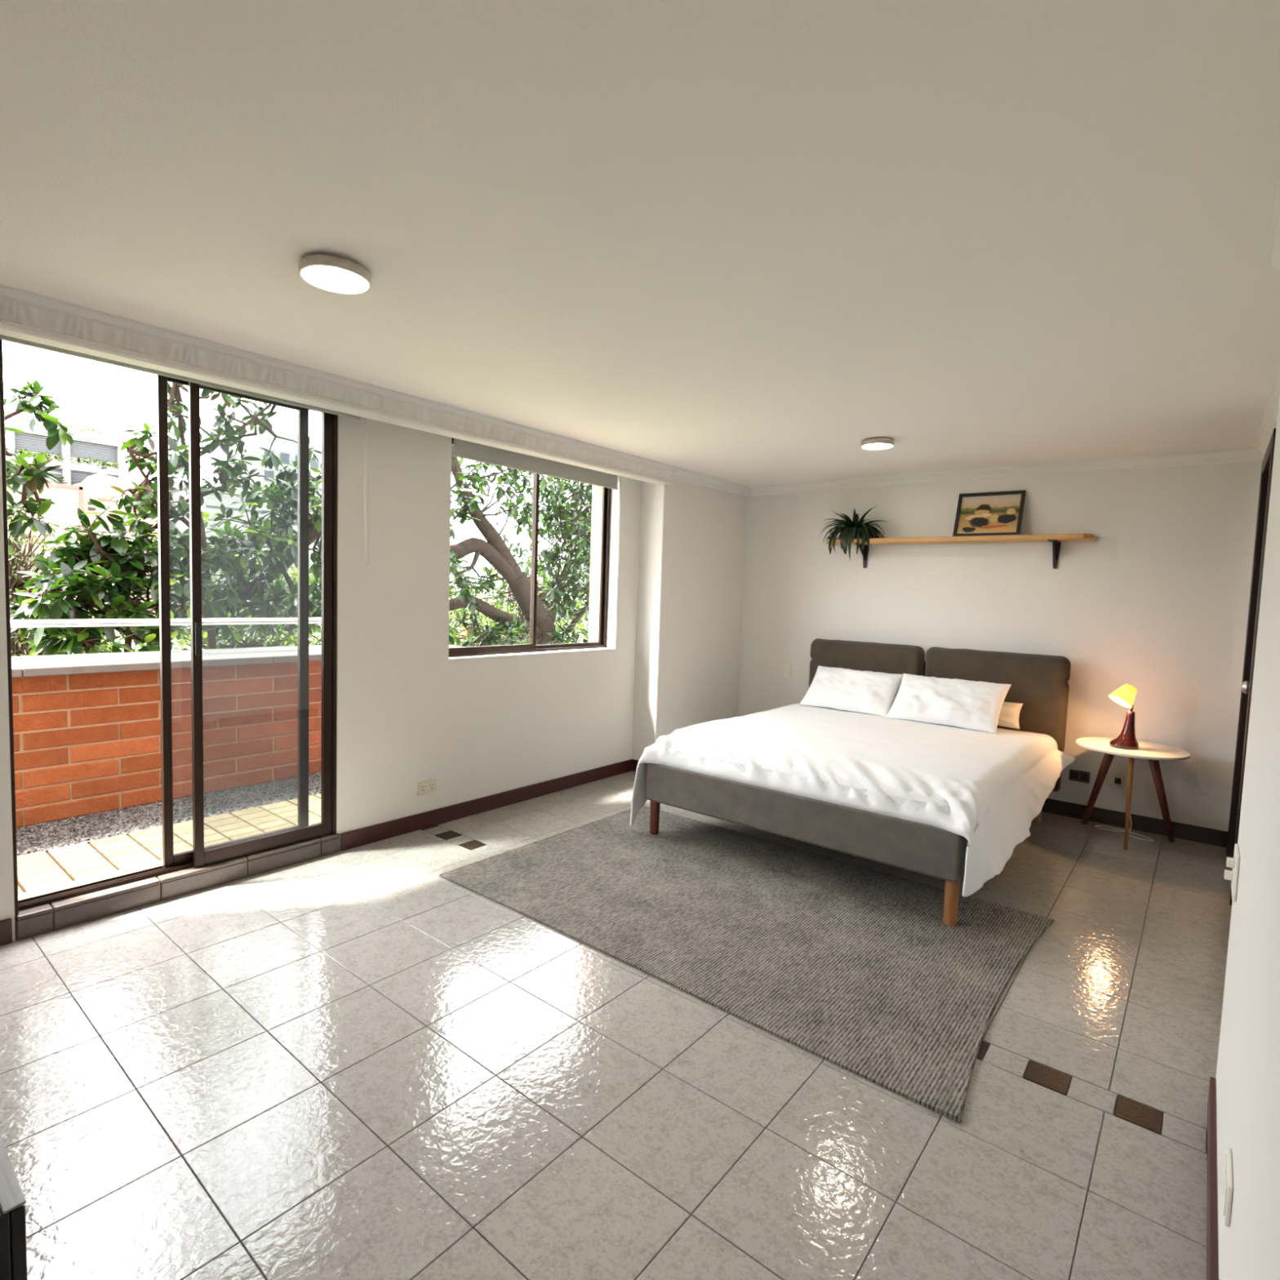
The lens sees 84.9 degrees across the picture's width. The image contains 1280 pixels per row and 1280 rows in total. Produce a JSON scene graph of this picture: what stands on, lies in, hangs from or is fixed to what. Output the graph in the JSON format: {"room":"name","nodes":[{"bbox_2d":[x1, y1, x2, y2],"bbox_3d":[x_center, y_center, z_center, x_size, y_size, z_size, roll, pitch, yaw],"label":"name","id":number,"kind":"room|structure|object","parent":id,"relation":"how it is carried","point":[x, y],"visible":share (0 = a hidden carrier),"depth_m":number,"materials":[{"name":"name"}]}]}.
{"room":"bedroom","nodes":[
{"label":"bedroom","id":0,"kind":"room"},
{"bbox_2d":[15,793,320,940],"bbox_3d":[-2.457,1.066,3.572,1.480,0.165,4.460,5,5,39],"label":"floor","id":1,"kind":"structure","parent":0,"point":[60,865],"depth_m":3.38,"materials":[{"name":"tile"}]},
{"bbox_2d":[16,772,320,856],"bbox_3d":[-2.719,0.961,3.782,0.478,0.023,4.460,5,5,39],"label":"gravel","id":2,"kind":"object","parent":1,"relation":"on","point":[41,837],"visible":0.54,"depth_m":3.81,"materials":[{"name":"grey gravel"}]},
{"bbox_2d":[11,644,465,828],"bbox_3d":[-3.059,0.599,4.055,0.665,0.992,4.478,5,5,39],"label":"wall","id":3,"kind":"structure","parent":1,"relation":"on","point":[86,727],"depth_m":3.99,"materials":[{"name":"orange brick"}]},
{"bbox_2d":[10,617,321,627],"bbox_3d":[-3.091,-0.009,4.045,0.045,0.220,4.460,5,5,39],"label":"handrail","id":4,"kind":"object","parent":3,"relation":"on","point":[110,622],"visible":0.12,"depth_m":4.15,"materials":[{"name":"white metal"}]},
{"bbox_2d":[0,339,641,941],"bbox_3d":[-1.619,1.970,3.709,0.270,8.160,7.070,5,5,39],"label":"wall","id":5,"kind":"structure","parent":0,"point":[408,714],"depth_m":3.81,"materials":[{"name":"paint"}]},
{"bbox_2d":[0,339,337,915],"bbox_3d":[-1.916,-0.063,3.002,0.110,2.139,1.220,5,5,39],"label":"door","id":6,"kind":"structure","parent":5,"relation":"in","point":[200,855],"depth_m":3.02,"materials":[{"name":"brown metal"}]},
{"bbox_2d":[0,334,368,564],"bbox_3d":[-1.793,-0.754,2.906,0.073,0.810,1.406,5,5,39],"label":"roller blind","id":7,"kind":"object","parent":5,"relation":"attached to","point":[6,338],"visible":0.34,"depth_m":2.92,"materials":[{"name":"grey fabric"}]},
{"bbox_2d":[0,759,639,945],"bbox_3d":[-1.433,1.026,3.440,0.228,0.090,6.950,5,5,39],"label":"baseboard","id":8,"kind":"structure","parent":5,"relation":"attached to","point":[375,833],"depth_m":4.09,"materials":[{"name":"red wood"}]},
{"bbox_2d":[0,284,677,485],"bbox_3d":[-1.630,-1.095,2.819,0.112,0.129,5.875,5,5,39],"label":"trim","id":9,"kind":"structure","parent":5,"relation":"attached to","point":[25,315],"depth_m":2.91,"materials":[{"name":"white paint"}]},
{"bbox_2d":[417,778,436,795],"bbox_3d":[-1.183,0.820,3.897,0.010,0.074,0.118,5,5,39],"label":"wall socket","id":10,"kind":"object","parent":5,"relation":"attached to","point":[426,787],"visible":1,"depth_m":3.89,"materials":[{"name":"beige plastic"}]},
{"bbox_2d":[448,437,615,660],"bbox_3d":[-0.657,-0.552,4.505,0.136,1.286,1.430,5,5,39],"label":"window","id":11,"kind":"structure","parent":5,"relation":"in","point":[531,649],"depth_m":4.56,"materials":[{"name":"brown metal"}]},
{"bbox_2d":[453,438,621,577],"bbox_3d":[-0.602,-0.820,4.368,0.073,0.800,1.428,5,5,39],"label":"roller blind","id":12,"kind":"object","parent":11,"relation":"attached to","point":[463,449],"visible":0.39,"depth_m":4.27,"materials":[{"name":"grey fabric"}]},
{"bbox_2d":[0,770,1233,1279],"bbox_3d":[-0.121,1.237,2.381,3.620,0.101,6.950,5,5,39],"label":"floor","id":13,"kind":"structure","parent":0,"point":[362,1062],"depth_m":1.88,"materials":[{"name":"tile"}]},
{"bbox_2d":[0,1135,27,1279],"bbox_3d":[-1.349,1.006,1.129,0.858,0.450,0.429,5,5,39],"label":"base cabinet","id":14,"kind":"object","parent":13,"relation":"on","point":[13,1251],"visible":1,"depth_m":1.00,"materials":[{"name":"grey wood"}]},
{"bbox_2d":[14,824,340,940],"bbox_3d":[-1.999,1.028,3.125,0.286,0.092,1.230,5,5,39],"label":"threshold","id":15,"kind":"object","parent":13,"relation":"on","point":[44,918],"visible":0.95,"depth_m":2.92,"materials":[{"name":"tile"}]},
{"bbox_2d":[632,477,746,759],"bbox_3d":[0.425,-0.145,5.614,0.215,2.268,1.160,5,5,39],"label":"wall pier","id":16,"kind":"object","parent":13,"relation":"on","point":[692,541],"visible":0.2,"depth_m":5.35,"materials":[{"name":"paint"}]},
{"bbox_2d":[671,466,751,496],"bbox_3d":[0.591,-1.232,5.489,0.050,0.072,1.075,5,5,39],"label":"trim","id":17,"kind":"structure","parent":16,"relation":"attached to","point":[683,474],"depth_m":5.44,"materials":[{"name":"white paint"}]},
{"bbox_2d":[439,805,1054,1123],"bbox_3d":[0.424,1.146,3.120,2.285,0.015,1.512,5,5,39],"label":"rug","id":18,"kind":"object","parent":13,"relation":"on","point":[860,969],"visible":0.97,"depth_m":2.80,"materials":[{"name":"grey carpet"}]},
{"bbox_2d":[645,638,1071,926],"bbox_3d":[1.375,0.592,4.186,1.746,1.038,2.202,5,5,39],"label":"bed","id":19,"kind":"object","parent":13,"relation":"on","point":[1039,682],"visible":0.4,"depth_m":3.60,"materials":[{"name":"fabric"}]},
{"bbox_2d":[629,703,1075,897],"bbox_3d":[1.305,0.801,4.101,1.879,0.539,2.042,5,5,39],"label":"duvet","id":20,"kind":"object","parent":19,"relation":"on","point":[993,786],"visible":0.91,"depth_m":3.52,"materials":[{"name":"white fabric"}]},
{"bbox_2d":[799,665,902,716],"bbox_3d":[1.502,0.356,4.975,0.660,0.280,0.293,5,5,39],"label":"pillow","id":21,"kind":"object","parent":20,"relation":"on","point":[868,692],"visible":1,"depth_m":4.90,"materials":[{"name":"white fabric"}]},
{"bbox_2d":[891,683,901,706],"bbox_3d":[1.673,0.379,5.074,0.660,0.232,0.164,5,5,39],"label":"pillow","id":22,"kind":"object","parent":20,"relation":"on","point":[900,683],"visible":0.02,"depth_m":4.91,"materials":[{"name":"beige fabric"}]},
{"bbox_2d":[885,673,1011,733],"bbox_3d":[1.982,0.398,4.525,0.680,0.292,0.286,5,5,41],"label":"pillow","id":23,"kind":"object","parent":20,"relation":"on","point":[974,705],"visible":1,"depth_m":4.45,"materials":[{"name":"white fabric"}]},
{"bbox_2d":[997,702,1022,728],"bbox_3d":[2.178,0.462,4.631,0.620,0.159,0.162,5,5,39],"label":"pillow","id":24,"kind":"object","parent":20,"relation":"on","point":[1009,714],"visible":0.2,"depth_m":4.45,"materials":[{"name":"beige fabric"}]},
{"bbox_2d":[808,638,924,687],"bbox_3d":[1.661,0.331,5.217,0.860,0.637,0.132,5,5,39],"label":"cushion","id":25,"kind":"object","parent":19,"relation":"on","point":[897,659],"depth_m":5.13,"materials":[{"name":"fabric"}]},
{"bbox_2d":[924,646,1071,751],"bbox_3d":[2.341,0.391,4.666,0.878,0.638,0.132,5,5,39],"label":"cushion","id":26,"kind":"object","parent":19,"relation":"on","point":[1039,682],"depth_m":4.49,"materials":[{"name":"fabric"}]},
{"bbox_2d":[1075,737,1191,849],"bbox_3d":[2.830,0.894,4.066,0.544,0.556,0.544,5,5,39],"label":"side table","id":27,"kind":"object","parent":13,"relation":"on","point":[1154,753],"visible":0.94,"depth_m":4.04,"materials":[{"name":"white laminate"}]},
{"bbox_2d":[1095,684,1153,840],"bbox_3d":[2.847,0.706,4.132,0.332,0.921,0.337,2,4,-3],"label":"table lamp","id":28,"kind":"object","parent":27,"relation":"on","point":[1125,695],"visible":0.93,"depth_m":3.98,"materials":[{"name":"red metal"}]},
{"bbox_2d":[0,0,1279,486],"bbox_3d":[-0.060,-1.133,2.310,4.020,0.120,7.070,5,5,39],"label":"ceiling","id":29,"kind":"structure","parent":0,"point":[747,242],"depth_m":1.65,"materials":[{"name":"white paint"}]},
{"bbox_2d":[297,253,371,293],"bbox_3d":[-0.882,-1.059,2.028,0.194,0.043,0.194,5,5,39],"label":"ceiling light","id":30,"kind":"object","parent":29,"relation":"attached to","point":[331,273],"visible":1,"depth_m":1.99,"materials":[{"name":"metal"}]},
{"bbox_2d":[302,266,368,292],"bbox_3d":[-0.883,-1.045,2.029,0.177,0.015,0.177,5,5,39],"label":"diffuser","id":31,"kind":"object","parent":30,"relation":"attached to","point":[331,278],"depth_m":2.01,"materials":[{"name":"white plastic"}]},
{"bbox_2d":[861,436,893,449],"bbox_3d":[1.354,-1.119,3.992,0.180,0.043,0.180,5,5,39],"label":"ceiling light","id":32,"kind":"object","parent":29,"relation":"attached to","point":[872,443],"visible":1,"depth_m":3.94,"materials":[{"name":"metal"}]},
{"bbox_2d":[862,443,892,448],"bbox_3d":[1.353,-1.105,3.993,0.164,0.015,0.164,5,5,39],"label":"diffuser","id":33,"kind":"object","parent":32,"relation":"attached to","point":[865,446],"depth_m":3.97,"materials":[{"name":"white plastic"}]},
{"bbox_2d":[737,460,1262,835],"bbox_3d":[2.147,-0.003,5.044,3.620,2.360,0.120,5,5,39],"label":"wall","id":34,"kind":"structure","parent":0,"point":[1157,605],"depth_m":4.44,"materials":[{"name":"paint"}]},
{"bbox_2d":[826,533,1096,568],"bbox_3d":[2.108,-0.603,4.839,1.735,0.206,0.203,5,5,39],"label":"shelf","id":35,"kind":"object","parent":34,"relation":"attached to","point":[1056,540],"visible":0.81,"depth_m":4.62,"materials":[{"name":"brown wood"}]},
{"bbox_2d":[822,506,888,560],"bbox_3d":[1.552,-0.792,5.197,0.504,0.408,0.321,5,5,39],"label":"potted plant","id":36,"kind":"object","parent":35,"relation":"on","point":[851,530],"visible":0.97,"depth_m":5.14,"materials":[{"name":"green plant"}]},
{"bbox_2d":[952,489,1026,536],"bbox_3d":[2.339,-0.842,4.696,0.410,0.308,0.118,5,5,39],"label":"picture frame","id":37,"kind":"object","parent":35,"relation":"on","point":[996,513],"visible":0.89,"depth_m":4.69,"materials":[{"name":"paper"}]},
{"bbox_2d":[750,446,1263,496],"bbox_3d":[2.187,-1.136,4.854,3.235,0.072,0.050,5,5,39],"label":"trim","id":38,"kind":"structure","parent":34,"relation":"attached to","point":[1251,453],"depth_m":4.55,"materials":[{"name":"white paint"}]},
{"bbox_2d":[1068,768,1089,783],"bbox_3d":[2.801,0.868,4.463,0.112,0.072,0.010,5,5,39],"label":"wall socket","id":39,"kind":"object","parent":34,"relation":"attached to","point":[1074,775],"visible":1,"depth_m":4.46,"materials":[{"name":"brown plastic"}]},
{"bbox_2d":[1106,772,1126,788],"bbox_3d":[2.944,0.869,4.331,0.100,0.085,0.034,5,5,39],"label":"wall socket","id":40,"kind":"object","parent":34,"relation":"attached to","point":[1112,779],"visible":0.86,"depth_m":4.34,"materials":[{"name":"beige plastic"}]},
{"bbox_2d":[1042,798,1227,847],"bbox_3d":[2.113,1.034,5.029,3.272,0.092,0.013,5,5,39],"label":"baseboard","id":41,"kind":"structure","parent":34,"relation":"attached to","point":[1145,824],"depth_m":4.26,"materials":[{"name":"brown tile"}]},
{"bbox_2d":[1215,392,1279,1279],"bbox_3d":[0.368,0.226,0.160,0.200,2.268,4.190,5,5,39],"label":"wall","id":42,"kind":"structure","parent":0,"point":[1247,1077],"depth_m":1.21,"materials":[{"name":"paint"}]},
{"bbox_2d":[1206,1076,1218,1279],"bbox_3d":[0.243,1.299,0.293,0.013,0.085,4.170,5,5,39],"label":"baseboard","id":43,"kind":"structure","parent":42,"relation":"attached to","point":[1212,1260],"depth_m":1.55,"materials":[{"name":"red wood"}]},
{"bbox_2d":[1222,1146,1233,1226],"bbox_3d":[1.052,0.977,1.254,0.010,0.074,0.118,5,5,39],"label":"wall socket","id":44,"kind":"object","parent":42,"relation":"attached to","point":[1227,1180],"visible":1,"depth_m":1.22,"materials":[{"name":"white plastic"}]},
{"bbox_2d":[1224,844,1239,902],"bbox_3d":[1.507,0.589,1.783,0.024,0.115,0.130,5,5,39],"label":"light switch","id":45,"kind":"object","parent":42,"relation":"attached to","point":[1234,862],"visible":1,"depth_m":1.75,"materials":[{"name":"white plastic"}]},
{"bbox_2d":[1265,173,1279,271],"bbox_3d":[0.307,-0.878,0.164,0.050,0.072,4.190,5,5,39],"label":"trim","id":46,"kind":"structure","parent":42,"relation":"attached to","point":[1273,256],"depth_m":1.67,"materials":[{"name":"white paint"}]},
{"bbox_3d":[2.596,0.117,2.825,0.120,2.268,2.760,5,5,39],"label":"wall","id":47,"kind":"structure","parent":0,"visible":0},
{"bbox_2d":[1226,428,1275,905],"bbox_3d":[3.085,0.135,3.466,0.165,2.160,0.910,5,5,39],"label":"door","id":48,"kind":"structure","parent":47,"relation":"in","point":[1268,460],"depth_m":3.75,"materials":[{"name":"brown wood"}]},
{"bbox_2d":[1256,362,1279,457],"bbox_3d":[2.550,-0.983,2.784,0.050,0.072,2.710,5,5,39],"label":"trim","id":49,"kind":"structure","parent":47,"relation":"attached to","point":[1269,423],"depth_m":3.18,"materials":[{"name":"white paint"}]},
{"label":"outside","id":50,"kind":"structure","parent":0,"visible":0},
{"bbox_2d":[19,601,588,653],"bbox_3d":[-90.675,-3.306,100.224,259.700,0.300,360.000,5,5,39],"label":"ground","id":51,"kind":"structure","parent":50,"point":[133,646],"depth_m":78.03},
{"bbox_2d":[4,379,83,556],"bbox_3d":[-4.197,2.146,4.254,0.713,7.568,1.430,5,5,39],"label":"tree","id":52,"kind":"object","parent":51,"relation":"on","point":[33,478],"visible":0.94,"depth_m":4.39,"materials":[{"name":"green plant"}]},
{"bbox_2d":[7,504,88,656],"bbox_3d":[-6.510,2.122,7.314,1.347,7.049,1.529,0,4,-26],"label":"tree","id":53,"kind":"object","parent":51,"relation":"on","point":[16,580],"visible":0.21,"depth_m":7.09,"materials":[{"name":"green plant"}]},
{"bbox_2d":[4,417,127,484],"bbox_3d":[-70.628,-12.628,76.733,13.014,22.804,21.492,5,5,39],"label":"apartment building","id":54,"kind":"structure","parent":51,"relation":"on","point":[91,455],"depth_m":77.44,"materials":[{"name":"white concrete"}]},
{"bbox_2d":[6,472,158,632],"bbox_3d":[-63.422,-9.256,71.978,5.620,17.200,23.000,5,5,39],"label":"building","id":55,"kind":"structure","parent":51,"relation":"on","point":[95,486],"depth_m":73.07,"materials":[{"name":"white"}]},
{"bbox_2d":[21,632,178,656],"bbox_3d":[-5.421,2.769,7.175,1.568,5.850,1.261,0,4,-25],"label":"shrub","id":56,"kind":"object","parent":51,"relation":"on","point":[109,647],"visible":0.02,"depth_m":6.88,"materials":[{"name":"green plant"}]},
{"bbox_2d":[9,498,226,655],"bbox_3d":[-4.116,2.389,5.670,1.333,6.896,1.467,5,5,39],"label":"bush","id":57,"kind":"object","parent":51,"relation":"on","point":[122,571],"visible":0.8,"depth_m":5.16,"materials":[{"name":"green plant"}]},
{"bbox_2d":[100,382,321,648],"bbox_3d":[-3.716,1.778,6.171,1.147,8.076,1.670,5,5,39],"label":"tree","id":58,"kind":"object","parent":51,"relation":"on","point":[140,501],"visible":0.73,"depth_m":5.65,"materials":[{"name":"green plant"}]},
{"bbox_2d":[168,478,279,632],"bbox_3d":[-50.918,-10.189,84.982,9.934,18.111,10.400,5,5,39],"label":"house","id":59,"kind":"structure","parent":51,"relation":"on","point":[212,506],"depth_m":80.89,"materials":[{"name":"white"}]},
{"bbox_2d":[170,611,321,650],"bbox_3d":[-4.694,2.639,8.399,1.646,5.990,2.160,5,5,39],"label":"shrub","id":60,"kind":"object","parent":51,"relation":"on","point":[287,640],"visible":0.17,"depth_m":8.15,"materials":[{"name":"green plant"}]},
{"bbox_2d":[177,553,321,648],"bbox_3d":[-5.080,2.187,9.487,2.196,6.718,1.757,0,5,-30],"label":"shrub","id":61,"kind":"object","parent":51,"relation":"on","point":[295,580],"visible":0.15,"depth_m":9.13,"materials":[{"name":"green plant"}]},
{"bbox_2d":[226,426,321,617],"bbox_3d":[-63.583,-19.595,122.002,12.100,31.000,11.000,5,5,39],"label":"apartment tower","id":62,"kind":"structure","parent":51,"relation":"on","point":[285,450],"depth_m":116.17,"materials":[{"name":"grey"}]},
{"bbox_2d":[170,444,592,648],"bbox_3d":[-2.050,1.423,9.420,1.954,8.454,7.788,5,5,37],"label":"broadleaf tree","id":63,"kind":"object","parent":51,"relation":"on","point":[237,589],"visible":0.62,"depth_m":8.62,"materials":[{"name":"green plant"}]},
{"bbox_2d":[308,560,488,644],"bbox_3d":[-6.826,0.865,19.342,4.496,7.899,4.937,5,5,39],"label":"tree","id":64,"kind":"object","parent":51,"relation":"on","point":[451,587],"visible":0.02,"depth_m":19.40,"materials":[{"name":"green plant"}]},
{"bbox_2d":[448,600,529,646],"bbox_3d":[-2.838,2.337,12.600,1.959,6.143,2.657,5,5,39],"label":"shrub","id":65,"kind":"object","parent":51,"relation":"on","point":[455,635],"visible":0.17,"depth_m":12.18,"materials":[{"name":"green plant"}]},
{"bbox_2d":[454,554,586,643],"bbox_3d":[-2.366,1.707,14.616,2.257,7.156,3.327,5,5,39],"label":"shrub","id":66,"kind":"object","parent":51,"relation":"on","point":[508,592],"visible":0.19,"depth_m":14.15,"materials":[{"name":"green plant"}]},
{"bbox_2d":[488,471,591,643],"bbox_3d":[-1.795,-0.244,19.629,4.265,10.400,5.073,5,5,39],"label":"tree","id":67,"kind":"object","parent":51,"relation":"on","point":[515,551],"visible":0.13,"depth_m":18.81,"materials":[{"name":"green plant"}]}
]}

